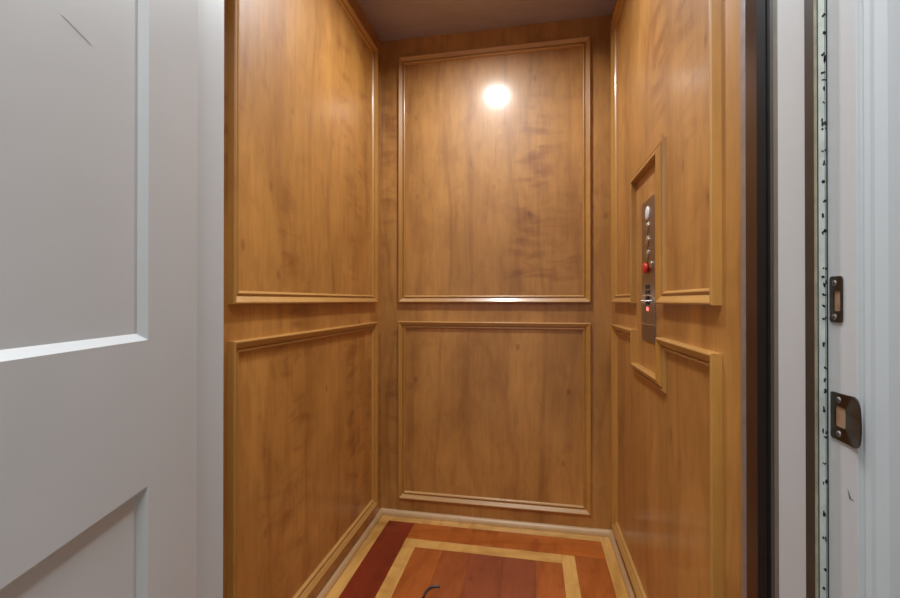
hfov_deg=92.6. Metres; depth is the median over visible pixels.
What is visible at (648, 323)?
control panel
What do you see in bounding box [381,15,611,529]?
wall
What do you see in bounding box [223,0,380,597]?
wall
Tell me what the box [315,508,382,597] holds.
baseboard
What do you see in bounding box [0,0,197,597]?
door
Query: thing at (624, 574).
baseboard
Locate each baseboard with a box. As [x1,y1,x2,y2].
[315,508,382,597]
[381,508,610,536]
[609,530,635,597]
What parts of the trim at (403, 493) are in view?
rail, rail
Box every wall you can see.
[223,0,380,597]
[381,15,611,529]
[611,0,741,597]
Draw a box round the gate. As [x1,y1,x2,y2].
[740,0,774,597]
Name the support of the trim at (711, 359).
attached to the wall at (663, 45)
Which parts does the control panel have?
compartment door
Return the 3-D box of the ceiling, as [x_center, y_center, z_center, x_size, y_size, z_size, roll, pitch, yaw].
[0.082,-1.317,1.479,1.167,0.030,1.266,0,0,11]
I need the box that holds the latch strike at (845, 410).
[830,391,861,448]
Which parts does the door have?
rail, panel, panel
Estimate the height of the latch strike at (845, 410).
0.056 m
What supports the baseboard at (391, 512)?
attached to the wall at (494, 143)
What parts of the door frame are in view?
casing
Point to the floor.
(401, 557)
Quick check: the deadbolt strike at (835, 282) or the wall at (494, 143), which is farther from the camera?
the wall at (494, 143)
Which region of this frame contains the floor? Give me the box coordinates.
[326,515,628,597]
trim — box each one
[227,322,377,597]
[228,0,377,303]
[398,36,590,302]
[398,321,590,515]
[611,0,721,304]
[611,324,722,597]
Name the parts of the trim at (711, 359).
rail, rail, rail, rail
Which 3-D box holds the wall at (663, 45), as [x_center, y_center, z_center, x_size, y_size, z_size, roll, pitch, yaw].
[0.638,-0.114,1.353,0.030,2.378,1.236,0,0,11]
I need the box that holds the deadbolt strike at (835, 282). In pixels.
[829,276,842,322]
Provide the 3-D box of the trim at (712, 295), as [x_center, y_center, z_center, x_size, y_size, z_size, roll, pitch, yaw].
[0.612,-0.596,1.352,0.020,1.221,1.064,0,0,11]
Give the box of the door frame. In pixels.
[197,0,899,597]
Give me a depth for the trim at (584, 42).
2.03 m
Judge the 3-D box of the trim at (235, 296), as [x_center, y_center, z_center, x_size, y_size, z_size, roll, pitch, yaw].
[-0.452,-0.595,1.577,0.020,1.221,1.019,0,0,11]
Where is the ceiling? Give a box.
[357,0,614,41]
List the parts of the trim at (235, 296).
rail, rail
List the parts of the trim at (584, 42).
rail, rail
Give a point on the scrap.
(433, 586)
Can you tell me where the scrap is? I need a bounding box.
[422,585,439,597]
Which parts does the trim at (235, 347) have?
rail, rail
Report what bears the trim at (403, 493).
attached to the wall at (494, 143)
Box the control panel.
[641,194,655,343]
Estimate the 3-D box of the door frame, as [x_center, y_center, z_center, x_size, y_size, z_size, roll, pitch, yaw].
[0.017,0.016,0.627,1.043,2.112,0.180,0,0,11]
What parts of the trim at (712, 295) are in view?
rail, rail, rail, rail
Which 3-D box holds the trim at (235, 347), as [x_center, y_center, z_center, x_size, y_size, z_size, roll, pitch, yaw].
[-0.452,0.547,1.573,0.020,0.878,1.019,0,0,11]

